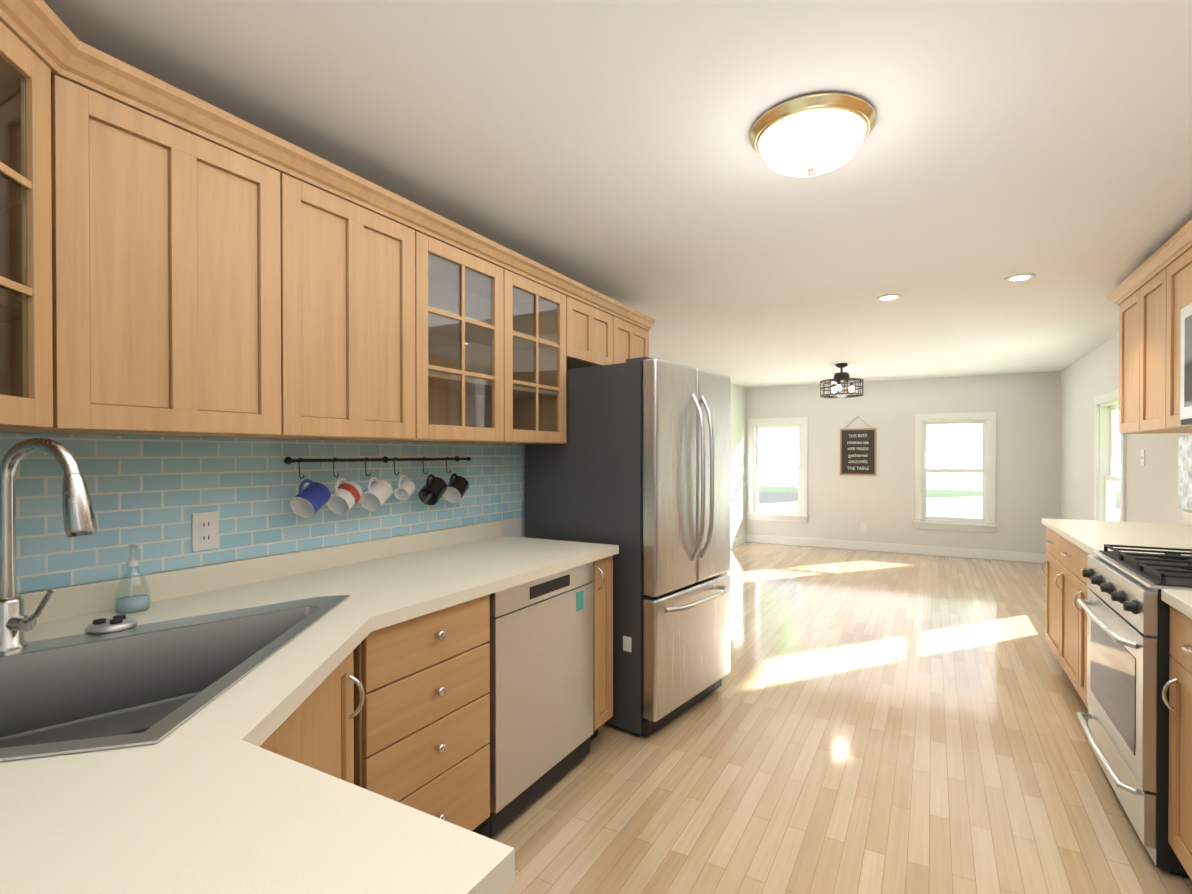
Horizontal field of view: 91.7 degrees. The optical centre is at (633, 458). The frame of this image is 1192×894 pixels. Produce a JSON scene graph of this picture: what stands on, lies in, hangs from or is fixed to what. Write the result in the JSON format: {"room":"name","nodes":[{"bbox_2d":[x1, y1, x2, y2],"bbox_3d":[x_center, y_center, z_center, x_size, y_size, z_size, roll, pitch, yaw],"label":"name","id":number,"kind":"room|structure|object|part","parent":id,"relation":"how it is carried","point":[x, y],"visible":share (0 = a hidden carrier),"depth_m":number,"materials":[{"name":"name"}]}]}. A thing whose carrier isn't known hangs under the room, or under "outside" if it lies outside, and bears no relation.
{"room":"kitchen","nodes":[
{"label":"kitchen","id":0,"kind":"room"},
{"bbox_2d":[0,432,524,594],"bbox_3d":[-1.496,0.154,1.604,0.120,2.335,5.480,0,0,27],"label":"wall","id":1,"kind":"structure","parent":0,"point":[514,527],"depth_m":3.04,"materials":[{"name":"tile"}]},
{"bbox_2d":[0,21,52,431],"bbox_3d":[-1.416,-0.436,0.912,0.653,0.755,0.729,0,0,27],"label":"upper cabinet","id":2,"kind":"object","parent":1,"relation":"attached to","point":[26,376],"visible":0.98,"depth_m":1.17,"materials":[{"name":"brown wood"}]},
{"bbox_2d":[0,0,654,330],"bbox_3d":[-0.572,-0.857,2.104,0.388,0.068,3.608,0,0,27],"label":"crown molding","id":3,"kind":"structure","parent":2,"relation":"attached to","point":[46,36],"depth_m":1.53,"materials":[{"name":"brown wood"}]},
{"bbox_2d":[4,75,415,440],"bbox_3d":[-1.160,-0.442,1.733,0.350,0.755,0.965,0,0,27],"label":"upper cabinet","id":4,"kind":"object","parent":1,"relation":"attached to","point":[201,287],"visible":0.98,"depth_m":1.50,"materials":[{"name":"brown wood"}]},
{"bbox_2d":[0,433,523,593],"bbox_3d":[-1.239,0.132,1.960,0.008,0.394,2.750,0,0,27],"label":"backsplash","id":5,"kind":"structure","parent":1,"relation":"attached to","point":[151,494],"depth_m":1.82,"materials":[{"name":"teal tile"}]},
{"bbox_2d":[192,511,218,550],"bbox_3d":[-1.321,0.225,1.784,0.008,0.116,0.072,0,0,27],"label":"electrical outlet plate","id":6,"kind":"object","parent":5,"relation":"attached to","point":[205,530],"visible":1,"depth_m":1.78,"materials":[{"name":"white plastic"}]},
{"bbox_2d":[284,456,470,478],"bbox_3d":[-0.990,0.031,2.357,0.067,0.077,0.885,0,0,27],"label":"rail","id":7,"kind":"object","parent":5,"relation":"attached to","point":[290,460],"visible":1,"depth_m":2.25,"materials":[{"name":"black metal"}]},
{"bbox_2d":[290,479,330,517],"bbox_3d":[-1.116,0.138,2.000,0.086,0.133,0.128,0,0,8],"label":"mug","id":8,"kind":"object","parent":7,"relation":"hanging from","point":[312,498],"visible":1,"depth_m":1.98,"materials":[{"name":"blue ceramic"}]},
{"bbox_2d":[326,478,362,514],"bbox_3d":[-1.055,0.138,2.115,0.108,0.133,0.129,0,0,27],"label":"mug","id":9,"kind":"object","parent":7,"relation":"hanging from","point":[346,496],"visible":0.96,"depth_m":2.10,"materials":[{"name":"white ceramic"}]},
{"bbox_2d":[359,477,392,510],"bbox_3d":[-0.994,0.137,2.235,0.086,0.133,0.128,0,0,8],"label":"mug","id":10,"kind":"object","parent":7,"relation":"hanging from","point":[377,494],"visible":0.98,"depth_m":2.22,"materials":[{"name":"white ceramic"}]},
{"bbox_2d":[394,475,415,500],"bbox_3d":[-0.932,0.121,2.353,0.078,0.106,0.092,0,0,27],"label":"mug","id":11,"kind":"object","parent":7,"relation":"hanging from","point":[404,490],"visible":1,"depth_m":2.34,"materials":[{"name":"white ceramic"}]},
{"bbox_2d":[418,474,446,504],"bbox_3d":[-0.862,0.135,2.488,0.086,0.133,0.128,0,0,8],"label":"mug","id":12,"kind":"object","parent":7,"relation":"hanging from","point":[432,490],"visible":1,"depth_m":2.48,"materials":[{"name":"black ceramic"}]},
{"bbox_2d":[443,473,468,502],"bbox_3d":[-0.800,0.134,2.608,0.086,0.133,0.128,0,0,8],"label":"mug","id":13,"kind":"object","parent":7,"relation":"hanging from","point":[457,488],"visible":0.96,"depth_m":2.60,"materials":[{"name":"black"}]},
{"bbox_2d":[359,231,565,443],"bbox_3d":[-0.715,-0.448,2.589,0.350,0.755,0.965,0,0,27],"label":"upper cabinet","id":14,"kind":"object","parent":1,"relation":"attached to","point":[490,353],"visible":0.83,"depth_m":2.58,"materials":[{"name":"brown wood"}]},
{"bbox_2d":[566,296,648,369],"bbox_3d":[-0.272,-0.677,3.442,0.350,0.310,0.960,0,0,27],"label":"upper cabinet","id":15,"kind":"object","parent":1,"relation":"attached to","point":[595,337],"visible":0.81,"depth_m":3.23,"materials":[{"name":"brown wood"}]},
{"bbox_2d":[43,0,1191,387],"bbox_3d":[1.025,-1.075,3.222,4.125,0.100,10.690,0,0,27],"label":"ceiling","id":16,"kind":"structure","parent":0,"point":[603,146],"depth_m":1.86,"materials":[{"name":"white paint"}]},
{"bbox_2d":[750,92,875,176],"bbox_3d":[0.546,-0.940,1.775,0.368,0.149,0.368,0,0,27],"label":"kitchen ceiling light","id":17,"kind":"object","parent":16,"relation":"attached to","point":[810,135],"visible":1,"depth_m":1.68,"materials":[{"name":"white glass"}]},
{"bbox_2d":[820,363,863,397],"bbox_3d":[2.317,-0.862,6.423,0.462,0.368,0.462,0,0,27],"label":"ceiling fan light","id":18,"kind":"object","parent":16,"relation":"hanging from","point":[841,377],"visible":1,"depth_m":6.37,"materials":[{"name":"brown metal"}]},
{"bbox_2d":[876,294,900,300],"bbox_3d":[1.631,-1.025,3.690,0.150,0.006,0.150,0,0,27],"label":"recessed light","id":19,"kind":"object","parent":16,"relation":"in","point":[889,297],"visible":1,"depth_m":3.68,"materials":[{"name":"white"}]},
{"bbox_2d":[1004,273,1035,281],"bbox_3d":[2.193,-1.022,3.275,0.150,0.006,0.150,0,0,27],"label":"recessed light","id":20,"kind":"object","parent":16,"relation":"in","point":[1021,277],"visible":0.96,"depth_m":3.26,"materials":[{"name":"white"}]},
{"bbox_2d":[649,354,745,540],"bbox_3d":[0.510,0.119,6.585,0.120,2.335,5.210,0,0,27],"label":"wall","id":21,"kind":"structure","parent":0,"point":[738,470],"depth_m":8.42,"materials":[{"name":"paint"}]},
{"bbox_2d":[730,534,745,548],"bbox_3d":[0.539,1.226,6.502,0.013,0.119,5.074,0,0,27],"label":"baseboard","id":22,"kind":"structure","parent":21,"relation":"attached to","point":[736,542],"depth_m":8.35,"materials":[{"name":"white paint"}]},
{"bbox_2d":[746,424,747,512],"bbox_3d":[1.788,0.153,8.790,0.115,1.345,0.120,0,0,27],"label":"wall","id":23,"kind":"structure","parent":0,"point":[746,468],"depth_m":8.76,"materials":[{"name":"paint"}]},
{"bbox_2d":[491,542,1191,893],"bbox_3d":[1.025,1.360,3.239,4.125,0.100,10.690,0,0,27],"label":"floor","id":24,"kind":"structure","parent":0,"point":[865,722],"depth_m":2.46,"materials":[{"name":"brown wood"}]},
{"bbox_2d":[260,651,364,783],"bbox_3d":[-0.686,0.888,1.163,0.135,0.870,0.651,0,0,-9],"label":"base cabinet","id":25,"kind":"object","parent":24,"relation":"on","point":[315,729],"visible":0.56,"depth_m":1.28,"materials":[{"name":"brown wood"}]},
{"bbox_2d":[0,673,514,893],"bbox_3d":[-0.676,0.399,0.518,0.882,0.116,0.687,0,0,27],"label":"countertop","id":26,"kind":"structure","parent":25,"relation":"on","point":[213,797],"depth_m":0.66,"materials":[{"name":"beige stone"}]},
{"bbox_2d":[0,595,349,760],"bbox_3d":[-0.994,0.494,1.163,0.830,0.170,1.115,0,0,27],"label":"sink","id":27,"kind":"object","parent":26,"relation":"in","point":[148,683],"visible":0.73,"depth_m":1.29,"materials":[{"name":"silver metal"}]},
{"bbox_2d":[84,614,137,633],"bbox_3d":[-1.247,0.395,1.381,0.096,0.024,0.096,0,0,27],"label":"strainer","id":28,"kind":"object","parent":27,"relation":"on","point":[117,623],"visible":1,"depth_m":1.36,"materials":[{"name":"metal"}]},
{"bbox_2d":[353,594,489,830],"bbox_3d":[-0.881,0.883,1.879,0.718,0.870,0.485,0,0,27],"label":"base cabinet","id":29,"kind":"object","parent":24,"relation":"on","point":[421,729],"visible":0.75,"depth_m":1.71,"materials":[{"name":"brown wood"}]},
{"bbox_2d":[8,521,618,760],"bbox_3d":[-0.788,0.391,1.617,1.110,0.116,2.548,0,0,27],"label":"countertop","id":30,"kind":"structure","parent":29,"relation":"on","point":[389,581],"depth_m":1.80,"materials":[{"name":"beige stone"}]},
{"bbox_2d":[0,438,96,651],"bbox_3d":[-1.259,0.182,1.233,0.227,0.452,0.060,0,0,3],"label":"faucet","id":31,"kind":"object","parent":30,"relation":"on","point":[16,623],"visible":1,"depth_m":1.22,"materials":[{"name":"silver metal"}]},
{"bbox_2d":[114,544,149,613],"bbox_3d":[-1.348,0.322,1.557,0.083,0.178,0.076,0,0,27],"label":"soap dispenser","id":32,"kind":"object","parent":30,"relation":"on","point":[132,603],"visible":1,"depth_m":1.55,"materials":[{"name":"clear glass"}]},
{"bbox_2d":[473,562,592,838],"bbox_3d":[-0.623,0.881,2.390,0.690,0.868,0.634,0,0,27],"label":"dishwasher","id":33,"kind":"object","parent":24,"relation":"on","point":[541,680],"visible":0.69,"depth_m":2.16,"materials":[{"name":"grey metal"}]},
{"bbox_2d":[590,555,612,740],"bbox_3d":[-0.420,0.877,2.761,0.722,0.870,0.185,0,0,27],"label":"base cabinet","id":34,"kind":"object","parent":24,"relation":"on","point":[602,641],"visible":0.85,"depth_m":2.62,"materials":[{"name":"brown wood"}]},
{"bbox_2d":[525,357,730,736],"bbox_3d":[0.011,0.417,3.170,0.926,1.784,0.762,0,0,36],"label":"fridge","id":35,"kind":"object","parent":24,"relation":"on","point":[584,483],"depth_m":2.81,"materials":[{"name":"grey metal"}]},
{"bbox_3d":[0.295,0.376,2.961,0.079,1.672,0.754,0,0,36],"label":"fridge door","id":36,"kind":"part","parent":35,"relation":"part of","materials":[{"name":"silver metal"}]},
{"bbox_3d":[0.351,0.200,2.918,0.080,1.045,0.592,0,0,36],"label":"fridge handle","id":37,"kind":"part","parent":35,"relation":"part of","materials":[{"name":"silver metal"}]},
{"bbox_2d":[1041,527,1060,662],"bbox_3d":[2.895,0.872,3.427,0.738,0.870,0.487,0,0,27],"label":"base cabinet","id":38,"kind":"object","parent":24,"relation":"on","point":[1052,619],"visible":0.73,"depth_m":3.60,"materials":[{"name":"brown wood"}]},
{"bbox_2d":[1055,535,1079,691],"bbox_3d":[2.670,0.875,2.995,0.738,0.870,0.487,0,0,27],"label":"base cabinet","id":39,"kind":"object","parent":24,"relation":"on","point":[1069,611],"visible":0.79,"depth_m":3.15,"materials":[{"name":"brown wood"}]},
{"bbox_2d":[1042,511,1191,555],"bbox_3d":[2.680,0.381,2.994,0.723,0.116,1.477,0,0,27],"label":"countertop","id":40,"kind":"structure","parent":39,"relation":"on","point":[1088,536],"depth_m":3.07,"materials":[{"name":"beige stone"}]},
{"bbox_2d":[1073,548,1089,708],"bbox_3d":[2.446,0.878,2.563,0.738,0.870,0.487,0,0,27],"label":"base cabinet","id":41,"kind":"object","parent":24,"relation":"on","point":[1082,681],"visible":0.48,"depth_m":2.88,"materials":[{"name":"brown wood"}]},
{"bbox_2d":[1077,544,1191,877],"bbox_3d":[2.117,0.830,2.023,0.818,0.974,0.759,0,0,27],"label":"range","id":42,"kind":"object","parent":24,"relation":"on","point":[1125,607],"visible":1,"depth_m":1.97,"materials":[{"name":"silver metal"}]},
{"bbox_2d":[1162,606,1191,879],"bbox_3d":[1.871,0.886,1.455,0.738,0.870,0.460,0,0,27],"label":"base cabinet","id":43,"kind":"object","parent":24,"relation":"on","point":[1179,685],"visible":1,"depth_m":1.74,"materials":[{"name":"brown wood"}]},
{"bbox_2d":[746,371,1060,553],"bbox_3d":[3.514,0.110,7.893,4.005,2.335,0.120,0,0,27],"label":"wall","id":44,"kind":"structure","parent":0,"point":[1035,394],"depth_m":7.74,"materials":[{"name":"paint"}]},
{"bbox_2d":[746,417,808,522],"bbox_3d":[2.147,0.167,8.575,0.910,1.520,0.170,0,0,27],"label":"window unit","id":45,"kind":"structure","parent":44,"relation":"in","point":[755,512],"depth_m":8.57,"materials":[{"name":"white paint"}]},
{"bbox_2d":[840,417,876,475],"bbox_3d":[3.119,-0.171,8.016,0.474,0.818,0.020,0,0,27],"label":"wall sign","id":46,"kind":"object","parent":44,"relation":"attached to","point":[857,451],"visible":1,"depth_m":8.01,"materials":[{"name":"grey"}]},
{"bbox_2d":[861,524,866,531],"bbox_3d":[3.191,0.966,7.994,0.072,0.116,0.008,0,0,27],"label":"electrical outlet plate","id":47,"kind":"object","parent":44,"relation":"attached to","point":[863,527],"visible":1,"depth_m":7.99,"materials":[{"name":"white plastic"}]},
{"bbox_2d":[746,534,1045,562],"bbox_3d":[3.429,1.217,7.868,3.883,0.119,0.013,0,0,27],"label":"baseboard","id":48,"kind":"structure","parent":44,"relation":"attached to","point":[948,551],"depth_m":7.76,"materials":[{"name":"white paint"}]},
{"bbox_2d":[913,412,997,532],"bbox_3d":[4.179,0.175,7.520,0.950,1.520,0.170,0,0,27],"label":"window unit","id":49,"kind":"structure","parent":44,"relation":"in","point":[986,521],"depth_m":7.47,"materials":[{"name":"white paint"}]},
{"bbox_2d":[1060,333,1191,523],"bbox_3d":[2.802,-0.074,2.306,0.120,1.890,10.450,0,0,27],"label":"wall","id":50,"kind":"structure","parent":0,"point":[1152,490],"depth_m":5.31,"materials":[{"name":"paint"}]},
{"bbox_2d":[1141,450,1144,464],"bbox_3d":[3.722,-0.005,4.223,0.012,0.116,0.072,0,0,27],"label":"switch plate","id":51,"kind":"object","parent":50,"relation":"attached to","point":[1142,457],"visible":1,"depth_m":4.21,"materials":[{"name":"white plastic"}]},
{"bbox_2d":[1119,247,1191,433],"bbox_3d":[2.749,-0.514,2.770,0.400,0.755,1.160,0,0,27],"label":"upper cabinet","id":52,"kind":"object","parent":50,"relation":"attached to","point":[1149,349],"visible":1,"depth_m":2.87,"materials":[{"name":"brown wood"}]},
{"bbox_2d":[1106,219,1191,305],"bbox_3d":[2.139,-0.919,1.642,0.446,0.068,3.851,0,0,27],"label":"crown molding","id":53,"kind":"structure","parent":52,"relation":"attached to","point":[1177,245],"depth_m":2.75,"materials":[{"name":"brown wood"}]},
{"bbox_2d":[1178,436,1191,509],"bbox_3d":[3.254,0.089,3.317,0.008,0.440,0.620,0,0,27],"label":"backsplash","id":54,"kind":"structure","parent":50,"relation":"attached to","point":[1185,477],"depth_m":3.50,"materials":[{"name":"tile"}]},
{"label":"outside","id":55,"kind":"structure","parent":0,"visible":0},
{"bbox_2d":[759,486,1119,520],"bbox_3d":[9.701,1.781,23.047,120.000,0.020,110.000,0,0,27],"label":"lawn","id":56,"kind":"structure","parent":55,"point":[946,493],"depth_m":26.99,"materials":[{"name":"green plant"}]},
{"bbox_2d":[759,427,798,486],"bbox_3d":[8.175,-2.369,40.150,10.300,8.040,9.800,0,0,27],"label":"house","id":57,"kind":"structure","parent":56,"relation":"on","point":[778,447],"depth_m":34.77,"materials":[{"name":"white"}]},
{"bbox_2d":[759,492,1119,518],"bbox_3d":[8.895,1.769,21.494,120.000,0.025,11.500,0,0,27],"label":"street","id":58,"kind":"structure","parent":56,"relation":"on","point":[958,505],"depth_m":22.84,"materials":[{"name":"grey"}]},
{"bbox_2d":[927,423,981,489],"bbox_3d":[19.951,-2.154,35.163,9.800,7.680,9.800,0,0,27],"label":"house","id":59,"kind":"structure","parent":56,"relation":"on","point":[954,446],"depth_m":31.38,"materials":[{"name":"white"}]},
{"bbox_2d":[1116,410,1119,489],"bbox_3d":[30.840,-1.942,30.636,9.300,7.320,9.800,0,0,27],"label":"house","id":60,"kind":"structure","parent":56,"relation":"on","point":[1117,450],"depth_m":31.73,"materials":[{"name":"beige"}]},
{"bbox_3d":[1.659,0.889,1.047,0.738,0.870,0.460,0,0,27],"label":"base cabinet","id":61,"kind":"object","parent":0,"visible":0},
{"bbox_2d":[1161,589,1191,618],"bbox_3d":[1.556,0.397,0.830,0.723,0.116,1.857,0,0,27],"label":"countertop","id":62,"kind":"structure","parent":61,"relation":"on","point":[1180,601],"depth_m":1.72,"materials":[{"name":"beige stone"}]},
{"bbox_3d":[2.802,1.094,2.314,0.120,0.445,10.450,0,0,27],"label":"wall","id":63,"kind":"structure","parent":0,"visible":0},
{"bbox_2d":[1094,389,1125,521],"bbox_3d":[4.167,0.192,4.991,0.170,1.520,0.960,0,0,27],"label":"window unit","id":64,"kind":"structure","parent":63,"relation":"in","point":[1106,478],"depth_m":5.29,"materials":[{"name":"white paint"}]},
{"bbox_3d":[2.305,-0.750,1.914,0.400,0.272,0.765,0,0,27],"label":"cabinet","id":65,"kind":"object","parent":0,"visible":0},
{"bbox_2d":[1180,303,1191,424],"bbox_3d":[2.259,-0.372,1.941,0.503,0.478,0.759,0,0,27],"label":"microwave","id":66,"kind":"object","parent":65,"relation":"attached to","point":[1186,373],"visible":1,"depth_m":2.31,"materials":[{"name":"grey metal"}]}
]}

